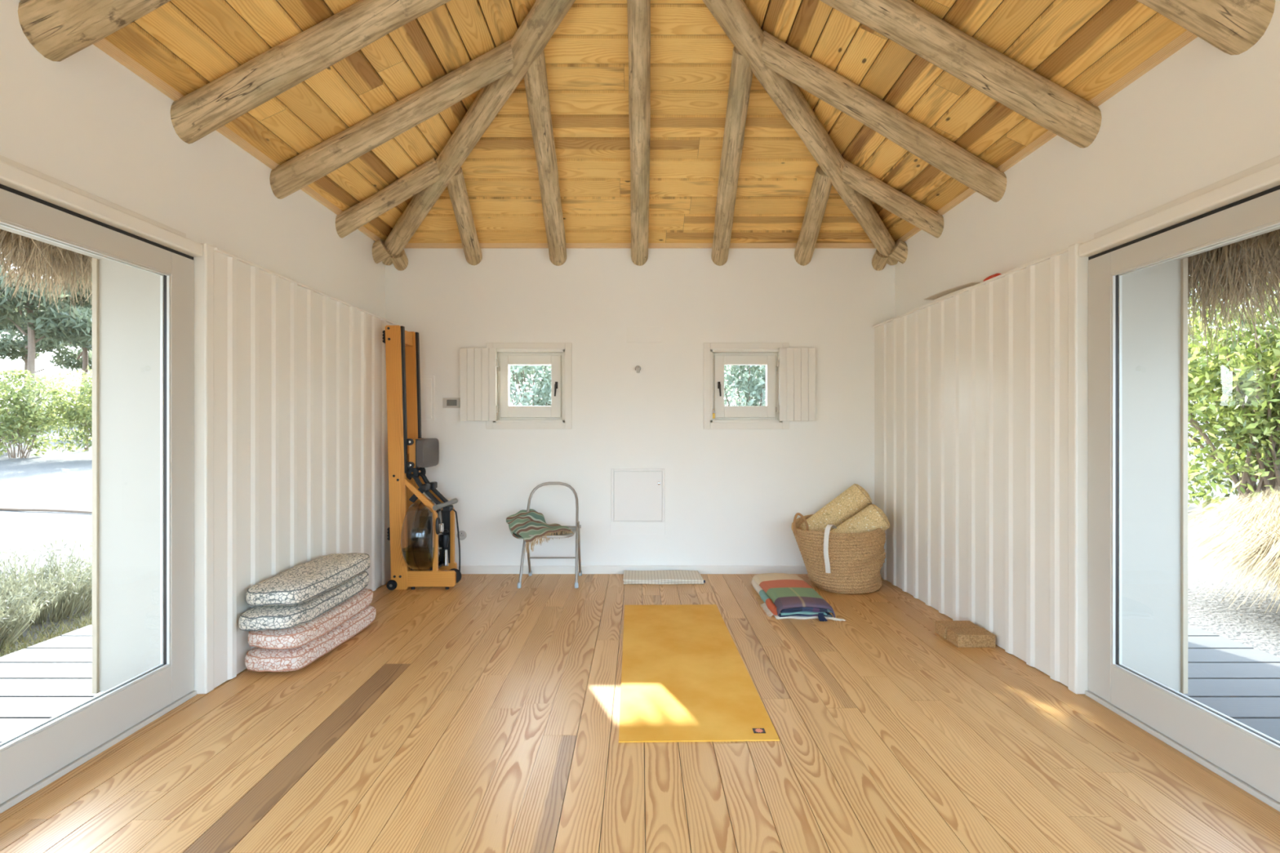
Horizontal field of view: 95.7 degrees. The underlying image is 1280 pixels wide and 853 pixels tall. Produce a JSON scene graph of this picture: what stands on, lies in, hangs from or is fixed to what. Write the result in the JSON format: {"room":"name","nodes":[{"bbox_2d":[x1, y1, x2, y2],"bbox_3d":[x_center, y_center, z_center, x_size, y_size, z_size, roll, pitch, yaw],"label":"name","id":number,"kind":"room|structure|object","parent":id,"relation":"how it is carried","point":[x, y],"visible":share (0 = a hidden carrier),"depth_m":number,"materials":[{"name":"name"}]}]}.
{"room":"exercise studio","nodes":[
{"label":"exercise studio","id":0,"kind":"room"},
{"bbox_2d":[0,0,385,693],"bbox_3d":[-2.447,-0.070,1.040,0.425,3.000,8.080,0,0,0],"label":"wall","id":1,"kind":"structure","parent":0,"point":[85,121],"depth_m":2.67,"materials":[{"name":"white paint"}]},
{"bbox_2d":[0,225,159,691],"bbox_3d":[-2.447,0.235,0.281,0.425,2.133,5.161,0,0,0],"label":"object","id":2,"kind":"structure","parent":1,"relation":"attached to","point":[129,297],"depth_m":2.85,"materials":[{"name":"white paint"}]},
{"bbox_2d":[92,257,101,693],"bbox_3d":[-2.672,0.190,0.305,0.025,2.240,5.210,0,0,0],"label":"trim","id":3,"kind":"structure","parent":1,"relation":"attached to","point":[95,261],"depth_m":2.84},
{"bbox_2d":[0,183,193,260],"bbox_3d":[-2.172,-0.807,0.217,0.055,0.014,5.135,0,0,0],"label":"trim","id":4,"kind":"structure","parent":1,"relation":"attached to","point":[2,186],"depth_m":2.25,"materials":[{"name":"black metal"}]},
{"bbox_2d":[0,188,194,804],"bbox_3d":[-2.165,0.234,0.241,0.050,2.064,5.083,0,0,0],"label":"door","id":5,"kind":"structure","parent":1,"relation":"in","point":[28,757],"depth_m":2.64,"materials":[{"name":"white paint"}]},
{"bbox_2d":[0,690,196,813],"bbox_3d":[-2.169,1.279,0.217,0.082,0.022,5.135,0,0,0],"label":"trim","id":6,"kind":"structure","parent":1,"relation":"attached to","point":[39,785],"depth_m":2.24,"materials":[{"name":"white paint"}]},
{"bbox_2d":[0,155,203,256],"bbox_3d":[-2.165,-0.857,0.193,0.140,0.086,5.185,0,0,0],"label":"trim","id":7,"kind":"structure","parent":1,"relation":"attached to","point":[11,176],"depth_m":2.22,"materials":[{"name":"white paint"}]},
{"bbox_2d":[192,243,213,693],"bbox_3d":[-2.160,0.203,2.813,0.150,2.175,0.057,0,0,0],"label":"trim","id":8,"kind":"structure","parent":1,"relation":"attached to","point":[203,265],"depth_m":2.79,"materials":[{"name":"white paint"}]},
{"bbox_2d":[93,38,384,242],"bbox_3d":[-2.226,-1.581,1.240,0.038,0.038,7.680,0,0,0],"label":"trim","id":9,"kind":"structure","parent":1,"relation":"attached to","point":[104,45],"depth_m":2.77,"materials":[{"name":"brown wood"}]},
{"bbox_2d":[213,250,394,688],"bbox_3d":[-2.155,0.205,3.960,0.157,2.161,2.240,0,0,0],"label":"panelling","id":10,"kind":"structure","parent":1,"relation":"attached to","point":[301,461],"depth_m":3.44,"materials":[{"name":"white paint"}]},
{"bbox_2d":[213,247,400,325],"bbox_3d":[-2.152,-0.871,3.960,0.161,0.015,2.240,0,0,0],"label":"trim","id":11,"kind":"structure","parent":1,"relation":"attached to","point":[215,249],"depth_m":3.46,"materials":[{"name":"white paint"}]},
{"bbox_2d":[372,239,391,263],"bbox_3d":[-2.567,-1.280,4.905,0.905,0.608,0.164,0,0,0],"label":"stub","id":12,"kind":"object","parent":1,"relation":"attached to","point":[380,252],"visible":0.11,"depth_m":4.85,"materials":[{"name":"brown wood"}]},
{"bbox_2d":[0,573,1279,852],"bbox_3d":[0.001,1.296,1.240,4.468,0.012,7.679,0,0,0],"label":"floor","id":13,"kind":"structure","parent":0,"point":[455,721],"depth_m":2.23,"materials":[{"name":"brown wood"}]},
{"bbox_2d":[244,605,376,671],"bbox_3d":[-1.895,1.226,3.404,0.332,0.132,0.893,0,0,3],"label":"floor cushion","id":14,"kind":"object","parent":13,"relation":"on","point":[257,659],"visible":0.64,"depth_m":3.07,"materials":[{"name":"fabric"}]},
{"bbox_2d":[248,588,373,649],"bbox_3d":[-1.900,1.116,3.410,0.335,0.130,0.874,0,0,0],"label":"floor cushion","id":15,"kind":"object","parent":14,"relation":"on","point":[299,636],"visible":0.66,"depth_m":3.12,"materials":[{"name":"fabric"}]},
{"bbox_2d":[238,571,368,631],"bbox_3d":[-1.914,1.005,3.381,0.331,0.130,0.910,0,0,0],"label":"floor cushion","id":16,"kind":"object","parent":15,"relation":"on","point":[260,618],"visible":0.61,"depth_m":3.05,"materials":[{"name":"fabric"}]},
{"bbox_2d":[245,552,370,606],"bbox_3d":[-1.905,0.883,3.401,0.335,0.139,0.863,0,0,0],"label":"floor cushion","id":17,"kind":"object","parent":16,"relation":"on","point":[299,584],"visible":1,"depth_m":3.20,"materials":[{"name":"fabric"}]},
{"bbox_2d":[382,324,461,590],"bbox_3d":[-1.731,0.245,4.706,0.602,2.090,0.588,0,0,0],"label":"rowing machine","id":18,"kind":"object","parent":13,"relation":"on","point":[422,550],"visible":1,"depth_m":4.58,"materials":[{"name":"brown wood"}]},
{"bbox_2d":[435,509,444,534],"bbox_3d":[-1.562,0.743,4.519,0.063,0.197,0.062,0,0,0],"label":"monitor","id":19,"kind":"object","parent":18,"relation":"on","point":[439,526],"depth_m":4.50,"materials":[{"name":"black plastic"}]},
{"bbox_2d":[516,481,582,588],"bbox_3d":[-0.737,0.882,4.817,0.492,0.815,0.435,0,0,0],"label":"folding chair","id":20,"kind":"object","parent":13,"relation":"on","point":[575,528],"visible":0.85,"depth_m":4.84,"materials":[{"name":"metal"}]},
{"bbox_2d":[506,509,573,553],"bbox_3d":[-0.828,0.853,4.745,0.483,0.306,0.385,0,0,-24],"label":"striped blanket","id":21,"kind":"object","parent":20,"relation":"on","point":[522,524],"visible":0.99,"depth_m":4.69,"materials":[{"name":"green fabric"}]},
{"bbox_2d":[561,584,691,852],"bbox_3d":[0.000,1.366,1.040,4.530,0.128,8.080,0,0,0],"label":"trim","id":22,"kind":"structure","parent":13,"relation":"attached to","point":[642,584],"depth_m":2.12,"materials":[{"name":"brown wood"}]},
{"bbox_2d":[622,570,705,584],"bbox_3d":[0.197,1.271,4.886,0.670,0.042,0.307,0,0,0],"label":"folded cloth","id":23,"kind":"object","parent":13,"relation":"on","point":[630,577],"visible":1,"depth_m":4.80,"materials":[{"name":"fabric"}]},
{"bbox_2d":[618,604,779,742],"bbox_3d":[0.231,1.286,3.271,0.684,0.008,1.815,0,0,0],"label":"yoga mat","id":24,"kind":"object","parent":13,"relation":"on","point":[685,677],"visible":1,"depth_m":2.92,"materials":[{"name":"yellow rubber"}]},
{"bbox_2d":[751,573,845,621],"bbox_3d":[1.088,1.243,4.274,0.487,0.124,0.922,0,0,-4],"label":"plaid blanket","id":25,"kind":"object","parent":13,"relation":"on","point":[784,596],"visible":1,"depth_m":4.04,"materials":[{"name":"fabric"}]},
{"bbox_2d":[791,512,890,594],"bbox_3d":[1.612,0.987,4.693,0.788,0.599,0.628,0,0,0],"label":"seagrass basket","id":26,"kind":"object","parent":13,"relation":"on","point":[856,560],"visible":0.84,"depth_m":4.44,"materials":[{"name":"wicker"}]},
{"bbox_2d":[823,524,836,573],"bbox_3d":[1.476,0.933,4.470,0.049,0.363,0.212,0,0,38],"label":"strap","id":27,"kind":"object","parent":26,"relation":"hanging from","point":[828,527],"visible":1,"depth_m":4.40,"materials":[{"name":"fabric"}]},
{"bbox_2d":[800,484,871,532],"bbox_3d":[1.633,0.737,4.850,0.577,0.521,0.226,0,0,12],"label":"bolster","id":28,"kind":"object","parent":26,"relation":"in","point":[855,499],"visible":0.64,"depth_m":4.75,"materials":[{"name":"fabric"}]},
{"bbox_2d":[829,503,889,533],"bbox_3d":[1.717,0.836,4.615,0.506,0.457,0.237,0,0,13],"label":"bolster","id":29,"kind":"object","parent":26,"relation":"in","point":[872,517],"visible":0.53,"depth_m":4.51,"materials":[{"name":"fabric"}]},
{"bbox_2d":[935,620,980,639],"bbox_3d":[1.956,1.253,3.569,0.216,0.074,0.122,0,0,0],"label":"block","id":30,"kind":"object","parent":13,"relation":"on","point":[941,626],"visible":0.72,"depth_m":3.57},
{"bbox_2d":[946,627,995,647],"bbox_3d":[1.964,1.253,3.440,0.220,0.074,0.124,0,0,0],"label":"block","id":31,"kind":"object","parent":13,"relation":"on","point":[958,637],"visible":1,"depth_m":3.38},
{"bbox_2d":[385,248,894,565],"bbox_3d":[0.000,-0.070,5.290,5.320,3.000,0.420,0,0,0],"label":"wall","id":32,"kind":"structure","parent":0,"point":[733,497],"depth_m":5.08,"materials":[{"name":"white paint"}]},
{"bbox_2d":[390,248,408,271],"bbox_3d":[-2.091,-1.245,5.408,0.141,0.620,0.907,0,0,1],"label":"stub","id":33,"kind":"object","parent":32,"relation":"attached to","point":[400,261],"visible":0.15,"depth_m":5.01,"materials":[{"name":"brown wood"}]},
{"bbox_2d":[420,375,434,421],"bbox_3d":[-1.952,-0.245,5.076,0.304,0.397,0.012,0,0,0],"label":"meter box","id":34,"kind":"object","parent":32,"relation":"attached to","point":[427,382],"visible":0.47,"depth_m":5.07,"materials":[{"name":"white paint"}]},
{"bbox_2d":[443,397,459,408],"bbox_3d":[-1.651,-0.207,5.073,0.146,0.088,0.018,0,0,0],"label":"thermostat","id":35,"kind":"object","parent":32,"relation":"attached to","point":[448,402],"visible":0.87,"depth_m":5.07,"materials":[{"name":"white paint"}]},
{"bbox_2d":[457,530,466,540],"bbox_3d":[-1.560,0.953,5.074,0.084,0.084,0.015,0,0,0],"label":"wall socket","id":36,"kind":"object","parent":32,"relation":"attached to","point":[463,535],"visible":0.85,"depth_m":5.07,"materials":[{"name":"white paint"}]},
{"bbox_2d":[459,342,572,429],"bbox_3d":[-1.079,-0.355,5.134,0.965,0.756,0.212,0,0,0],"label":"window","id":37,"kind":"structure","parent":32,"relation":"in","point":[484,372],"depth_m":5.06,"materials":[{"name":"white paint"}]},
{"bbox_2d":[459,347,496,421],"bbox_3d":[-1.407,-0.365,5.040,0.311,0.634,0.025,0,0,0],"label":"shutter","id":38,"kind":"object","parent":37,"relation":"attached to","point":[477,366],"depth_m":5.03,"materials":[{"name":"white paint"}]},
{"bbox_2d":[457,565,807,573],"bbox_3d":[-0.017,1.254,5.073,4.147,0.072,0.014,0,0,0],"label":"baseboard","id":39,"kind":"structure","parent":32,"relation":"attached to","point":[464,569],"depth_m":5.07,"materials":[{"name":"white paint"}]},
{"bbox_2d":[611,468,664,521],"bbox_3d":[-0.018,0.602,5.072,0.468,0.468,0.019,0,0,0],"label":"hatch","id":40,"kind":"object","parent":32,"relation":"attached to","point":[636,496],"visible":1,"depth_m":5.07,"materials":[{"name":"white paint"}]},
{"bbox_2d":[635,365,640,373],"bbox_3d":[-0.018,-0.500,5.044,0.052,0.068,0.073,0,0,0],"label":"holder","id":41,"kind":"object","parent":32,"relation":"attached to","point":[637,368],"visible":1,"depth_m":5.02,"materials":[{"name":"silver metal"}]},
{"bbox_2d":[404,243,875,248],"bbox_3d":[0.000,-1.581,5.071,4.470,0.038,0.038,0,0,0],"label":"trim","id":42,"kind":"structure","parent":32,"relation":"attached to","point":[408,245],"depth_m":5.05,"materials":[{"name":"brown wood"}]},
{"bbox_2d":[703,342,815,429],"bbox_3d":[1.040,-0.355,5.134,0.965,0.756,0.212,0,0,0],"label":"window","id":43,"kind":"structure","parent":32,"relation":"in","point":[790,372],"depth_m":5.06,"materials":[{"name":"white paint"}]},
{"bbox_2d":[778,347,815,421],"bbox_3d":[1.367,-0.365,5.040,0.311,0.634,0.025,0,0,0],"label":"shutter","id":44,"kind":"object","parent":43,"relation":"attached to","point":[797,366],"depth_m":5.03,"materials":[{"name":"white paint"}]},
{"bbox_2d":[871,249,889,270],"bbox_3d":[2.084,-1.246,5.411,0.134,0.610,0.909,0,0,-1],"label":"stub","id":45,"kind":"object","parent":32,"relation":"attached to","point":[879,261],"visible":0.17,"depth_m":5.01,"materials":[{"name":"brown wood"}]},
{"bbox_2d":[0,0,1279,368],"bbox_3d":[0.055,-1.726,1.557,7.034,2.883,9.281,0,0,0],"label":"thatched roof","id":46,"kind":"structure","parent":0,"point":[1235,268],"depth_m":2.91,"materials":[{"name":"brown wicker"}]},
{"bbox_2d":[103,0,1186,243],"bbox_3d":[0.000,-2.211,1.240,4.470,1.247,7.680,0,0,0],"label":"ceiling","id":47,"kind":"structure","parent":0,"point":[586,55],"depth_m":3.56,"materials":[{"name":"brown wood"}]},
{"bbox_2d":[17,0,170,61],"bbox_3d":[-1.469,-1.917,2.175,2.909,1.724,0.199,0,0,0],"label":"rafter","id":48,"kind":"object","parent":47,"relation":"attached to","point":[58,29],"visible":0.7,"depth_m":2.14,"materials":[{"name":"brown wood"}]},
{"bbox_2d":[169,0,450,143],"bbox_3d":[-1.451,-1.925,2.847,2.928,1.721,0.185,0,0,0],"label":"rafter","id":49,"kind":"object","parent":47,"relation":"attached to","point":[201,112],"visible":0.67,"depth_m":2.79,"materials":[{"name":"brown wood"}]},
{"bbox_2d":[335,157,439,238],"bbox_3d":[-2.176,-1.526,4.315,1.468,0.907,0.162,0,0,3],"label":"rafter","id":50,"kind":"object","parent":47,"relation":"attached to","point":[427,174],"visible":0.52,"depth_m":4.25,"materials":[{"name":"brown wood"}]},
{"bbox_2d":[269,38,513,199],"bbox_3d":[-1.804,-1.736,3.581,2.181,1.302,0.170,0,0,0],"label":"rafter","id":51,"kind":"object","parent":47,"relation":"attached to","point":[331,154],"visible":0.73,"depth_m":3.52,"materials":[{"name":"brown wood"}]},
{"bbox_2d":[447,166,482,265],"bbox_3d":[-1.448,-1.532,5.007,0.158,0.881,1.437,0,0,-3],"label":"rafter","id":52,"kind":"object","parent":47,"relation":"attached to","point":[456,186],"visible":0.56,"depth_m":4.65,"materials":[{"name":"brown wood"}]},
{"bbox_2d":[382,0,575,265],"bbox_3d":[-1.116,-2.103,3.955,3.216,1.391,0.179,0,0,45],"label":"rafter","id":53,"kind":"object","parent":47,"relation":"attached to","point":[544,18],"visible":0.9,"depth_m":3.85,"materials":[{"name":"brown wood"}]},
{"bbox_2d":[524,49,566,266],"bbox_3d":[-0.702,-1.739,4.635,0.165,1.307,2.190,0,0,-2],"label":"rafter","id":54,"kind":"object","parent":47,"relation":"attached to","point":[535,81],"visible":0.73,"depth_m":4.16,"materials":[{"name":"brown wood"}]},
{"bbox_2d":[626,0,650,266],"bbox_3d":[-0.010,-1.894,4.351,0.165,1.618,2.752,0,0,0],"label":"rafter","id":55,"kind":"object","parent":47,"relation":"attached to","point":[638,11],"visible":0.75,"depth_m":3.92,"materials":[{"name":"brown wood"}]},
{"bbox_2d":[711,46,752,266],"bbox_3d":[0.683,-1.741,4.635,0.161,1.303,2.188,0,0,2],"label":"rafter","id":56,"kind":"object","parent":47,"relation":"attached to","point":[741,73],"visible":0.71,"depth_m":4.14,"materials":[{"name":"brown wood"}]},
{"bbox_2d":[702,0,897,265],"bbox_3d":[1.115,-2.103,3.958,3.212,1.388,0.176,0,0,-45],"label":"rafter","id":57,"kind":"object","parent":47,"relation":"attached to","point":[734,17],"visible":0.88,"depth_m":3.85,"materials":[{"name":"brown wood"}]},
{"bbox_2d":[794,165,831,266],"bbox_3d":[1.425,-1.534,5.008,0.163,0.891,1.440,0,0,3],"label":"rafter","id":58,"kind":"object","parent":47,"relation":"attached to","point":[821,186],"visible":0.57,"depth_m":4.64,"materials":[{"name":"brown wood"}]},
{"bbox_2d":[760,30,1006,202],"bbox_3d":[1.796,-1.738,3.587,2.228,1.333,0.176,0,0,-3],"label":"rafter","id":59,"kind":"object","parent":47,"relation":"attached to","point":[828,86],"visible":0.74,"depth_m":3.52,"materials":[{"name":"brown wood"}]},
{"bbox_2d":[841,158,943,237],"bbox_3d":[2.164,-1.534,4.330,1.485,0.908,0.161,0,0,-2],"label":"rafter","id":60,"kind":"object","parent":47,"relation":"attached to","point":[882,193],"visible":0.64,"depth_m":4.26,"materials":[{"name":"brown wood"}]},
{"bbox_2d":[820,0,1102,147],"bbox_3d":[1.478,-1.911,2.881,2.933,1.722,0.183,0,0,-1],"label":"rafter","id":61,"kind":"object","parent":47,"relation":"attached to","point":[1011,83],"visible":0.65,"depth_m":2.83,"materials":[{"name":"brown wood"}]},
{"bbox_2d":[1136,0,1275,54],"bbox_3d":[1.491,-1.903,2.132,2.907,1.729,0.203,0,0,0],"label":"rafter","id":62,"kind":"object","parent":47,"relation":"attached to","point":[1233,27],"visible":0.77,"depth_m":2.10,"materials":[{"name":"brown wood"}]},
{"bbox_2d":[894,0,1279,317],"bbox_3d":[2.447,-0.070,1.040,0.425,3.000,8.080,0,0,0],"label":"wall","id":63,"kind":"structure","parent":0,"point":[1205,115],"depth_m":2.68,"materials":[{"name":"white paint"}]},
{"bbox_2d":[888,240,907,263],"bbox_3d":[2.571,-1.280,4.911,0.907,0.597,0.154,0,0,0],"label":"stub","id":64,"kind":"object","parent":63,"relation":"attached to","point":[900,252],"visible":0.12,"depth_m":4.86,"materials":[{"name":"brown wood"}]},
{"bbox_2d":[872,247,1067,328],"bbox_3d":[2.135,-0.871,3.960,0.196,0.015,2.240,0,0,0],"label":"trim","id":65,"kind":"structure","parent":63,"relation":"attached to","point":[1064,251],"depth_m":3.51,"materials":[{"name":"white paint"}]},
{"bbox_2d":[924,282,980,299],"bbox_3d":[2.127,-0.922,3.960,0.075,0.033,0.620,0,0,0],"label":"paper sheet","id":66,"kind":"object","parent":65,"relation":"on","point":[956,288],"visible":0.95,"depth_m":3.98,"materials":[{"name":"beige paper"}]},
{"bbox_2d":[982,273,1001,281],"bbox_3d":[2.165,-0.904,3.525,0.052,0.052,0.230,0,0,0],"label":"utility knife","id":67,"kind":"object","parent":65,"relation":"on","point":[995,274],"visible":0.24,"depth_m":3.53,"materials":[{"name":"red plastic"}]},
{"bbox_2d":[874,252,1067,686],"bbox_3d":[2.081,0.205,3.955,0.127,2.161,2.247,0,0,-5],"label":"wall panel","id":68,"kind":"object","parent":63,"relation":"attached to","point":[971,387],"depth_m":3.52,"materials":[{"name":"white paint"}]},
{"bbox_2d":[895,30,1197,242],"bbox_3d":[2.226,-1.581,1.240,0.038,0.038,7.680,0,0,0],"label":"trim","id":69,"kind":"structure","parent":63,"relation":"attached to","point":[1186,37],"depth_m":2.74,"materials":[{"name":"brown wood"}]},
{"bbox_2d":[1067,243,1089,693],"bbox_3d":[2.165,0.203,2.813,0.140,2.175,0.057,0,0,0],"label":"trim","id":70,"kind":"structure","parent":63,"relation":"attached to","point":[1077,266],"depth_m":2.79,"materials":[{"name":"white paint"}]},
{"bbox_2d":[1079,155,1279,256],"bbox_3d":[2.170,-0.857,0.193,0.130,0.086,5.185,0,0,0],"label":"trim","id":71,"kind":"structure","parent":63,"relation":"attached to","point":[1268,177],"depth_m":2.23,"materials":[{"name":"white paint"}]},
{"bbox_2d":[1084,690,1279,812],"bbox_3d":[2.179,1.279,0.217,0.082,0.022,5.135,0,0,0],"label":"trim","id":72,"kind":"structure","parent":63,"relation":"attached to","point":[1240,784],"depth_m":2.25,"materials":[{"name":"white paint"}]},
{"bbox_2d":[1178,257,1187,693],"bbox_3d":[2.672,0.190,0.305,0.025,2.240,5.210,0,0,0],"label":"trim","id":73,"kind":"structure","parent":63,"relation":"attached to","point":[1184,261],"depth_m":2.84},
{"bbox_2d":[1088,189,1279,803],"bbox_3d":[2.175,0.234,0.241,0.050,2.064,5.083,0,0,0],"label":"door","id":74,"kind":"structure","parent":63,"relation":"in","point":[1246,753],"depth_m":2.64,"materials":[{"name":"white paint"}]},
{"bbox_2d":[1088,185,1279,260],"bbox_3d":[2.183,-0.807,0.217,0.055,0.014,5.135,0,0,0],"label":"trim","id":75,"kind":"structure","parent":63,"relation":"attached to","point":[1276,188],"depth_m":2.26,"materials":[{"name":"black metal"}]},
{"bbox_2d":[1122,226,1279,691],"bbox_3d":[2.447,0.235,0.281,0.425,2.133,5.161,0,0,0],"label":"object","id":76,"kind":"structure","parent":63,"relation":"attached to","point":[1152,295],"depth_m":2.85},
{"label":"outside","id":77,"kind":"structure","parent":0,"visible":0},
{"bbox_2d":[0,421,1279,657],"bbox_3d":[0.000,0.536,4.000,150.000,1.850,160.000,0,0,0],"label":"ground","id":78,"kind":"structure","parent":77,"point":[55,479],"depth_m":6.92,"materials":[{"name":"beige sand"}]},
{"bbox_2d":[0,380,46,448],"bbox_3d":[-16.390,-0.252,14.369,2.427,2.051,2.596,0,0,0],"label":"shrub","id":79,"kind":"object","parent":78,"relation":"on","point":[1,380],"visible":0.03,"depth_m":14.86,"materials":[{"name":"green plant"}]},
{"bbox_2d":[0,562,71,650],"bbox_3d":[-4.368,1.176,3.646,1.149,0.488,1.112,0,0,-34],"label":"bush","id":80,"kind":"object","parent":78,"relation":"on","point":[10,621],"visible":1,"depth_m":3.77,"materials":[{"name":"green plant"}]},
{"bbox_2d":[0,359,92,458],"bbox_3d":[-14.607,-0.391,13.665,2.569,2.535,2.639,0,0,-35],"label":"shrub","id":81,"kind":"object","parent":78,"relation":"on","point":[24,404],"visible":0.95,"depth_m":13.61,"materials":[{"name":"green plant"}]},
{"bbox_2d":[0,246,92,394],"bbox_3d":[-26.957,-4.866,25.276,6.602,10.285,6.672,0,0,41],"label":"pine tree","id":82,"kind":"object","parent":78,"relation":"on","point":[78,327],"visible":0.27,"depth_m":25.03,"materials":[{"name":"green plant"}]},
{"bbox_2d":[0,538,92,626],"bbox_3d":[-4.551,1.156,4.399,1.370,0.528,1.288,0,0,10],"label":"ornamental grass","id":83,"kind":"object","parent":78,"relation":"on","point":[70,598],"depth_m":4.31,"materials":[{"name":"green plant"}]},
{"bbox_2d":[0,310,92,384],"bbox_3d":[-39.566,-4.779,38.498,6.618,9.585,6.856,0,0,0],"label":"pine tree","id":84,"kind":"object","parent":78,"relation":"on","point":[11,348],"visible":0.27,"depth_m":37.49,"materials":[{"name":"green plant"}]},
{"bbox_2d":[0,607,92,657],"bbox_3d":[-4.198,1.377,4.096,1.046,0.085,3.082,0,0,0],"label":"grass verge","id":85,"kind":"structure","parent":78,"relation":"on","point":[83,623],"depth_m":3.90,"materials":[{"name":"green plant"}]},
{"bbox_2d":[0,507,92,513],"bbox_3d":[-9.293,1.073,7.713,11.932,0.390,1.092,0,0,-23],"label":"cable","id":86,"kind":"object","parent":78,"relation":"on","point":[1,508],"visible":0.13,"depth_m":8.13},
{"bbox_2d":[6,365,92,439],"bbox_3d":[-18.528,-0.716,18.979,3.229,2.564,3.165,0,0,0],"label":"shrub","id":87,"kind":"object","parent":78,"relation":"on","point":[60,374],"visible":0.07,"depth_m":18.67,"materials":[{"name":"green plant"}]},
{"bbox_2d":[8,254,92,419],"bbox_3d":[-33.236,-5.473,33.677,6.566,11.046,6.354,0,0,0],"label":"pine tree","id":88,"kind":"object","parent":78,"relation":"on","point":[74,343],"visible":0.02,"depth_m":33.63,"materials":[{"name":"green plant"}]},
{"bbox_2d":[0,624,101,742],"bbox_3d":[-2.987,1.351,1.932,1.464,0.027,6.864,0,0,0],"label":"deck","id":89,"kind":"object","parent":78,"relation":"on","point":[40,682],"depth_m":3.06,"materials":[{"name":"grey wood"}]},
{"bbox_2d":[56,368,92,452],"bbox_3d":[-13.218,-0.226,14.338,1.726,2.354,1.794,0,0,-27],"label":"shrub","id":90,"kind":"object","parent":78,"relation":"on","point":[86,409],"visible":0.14,"depth_m":13.89,"materials":[{"name":"green plant"}]},
{"bbox_2d":[78,306,92,351],"bbox_3d":[-27.293,-4.071,31.128,4.631,8.191,4.859,0,0,43],"label":"pine tree","id":91,"kind":"object","parent":78,"relation":"on","point":[90,348],"visible":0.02,"depth_m":29.92,"materials":[{"name":"green plant"}]},
{"bbox_2d":[84,435,88,451],"bbox_3d":[-14.900,0.483,15.600,0.094,0.540,0.094,0,0,0],"label":"shrub","id":92,"kind":"object","parent":78,"relation":"on","point":[86,447],"visible":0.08,"depth_m":15.57,"materials":[{"name":"green plant"}]},
{"bbox_2d":[510,365,551,405],"bbox_3d":[-3.440,-1.722,17.978,5.044,5.384,4.880,0,0,0],"label":"shrub","id":93,"kind":"object","parent":78,"relation":"on","point":[540,375],"visible":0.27,"depth_m":17.42,"materials":[{"name":"green plant"}]},
{"bbox_2d":[724,364,765,405],"bbox_3d":[3.441,-1.457,18.250,5.101,5.586,5.270,0,0,3],"label":"shrub","id":94,"kind":"object","parent":78,"relation":"on","point":[751,384],"visible":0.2,"depth_m":17.27,"materials":[{"name":"green plant"}]},
{"bbox_2d":[1183,625,1279,742],"bbox_3d":[2.987,1.351,1.202,1.465,0.027,5.404,0,0,0],"label":"deck","id":95,"kind":"object","parent":78,"relation":"on","point":[1240,682],"depth_m":3.06,"materials":[{"name":"grey wood"}]},
{"bbox_2d":[1187,271,1279,526],"bbox_3d":[8.054,-0.432,7.652,4.043,3.762,4.443,0,0,-31],"label":"leafy shrub","id":96,"kind":"object","parent":78,"relation":"on","point":[1249,411],"visible":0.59,"depth_m":7.33,"materials":[{"name":"green plant"}]},
{"bbox_2d":[1187,496,1279,612],"bbox_3d":[5.206,0.979,4.238,2.612,0.863,2.612,0,0,14],"label":"ornamental grass","id":97,"kind":"object","parent":78,"relation":"on","point":[1258,539],"depth_m":4.29,"materials":[{"name":"beige plant"}]},
{"bbox_2d":[1187,486,1279,541],"bbox_3d":[7.007,1.010,5.906,2.699,0.761,2.706,0,0,-25],"label":"ornamental grass","id":98,"kind":"object","parent":78,"relation":"on","point":[1256,500],"depth_m":6.28,"materials":[{"name":"plant"}]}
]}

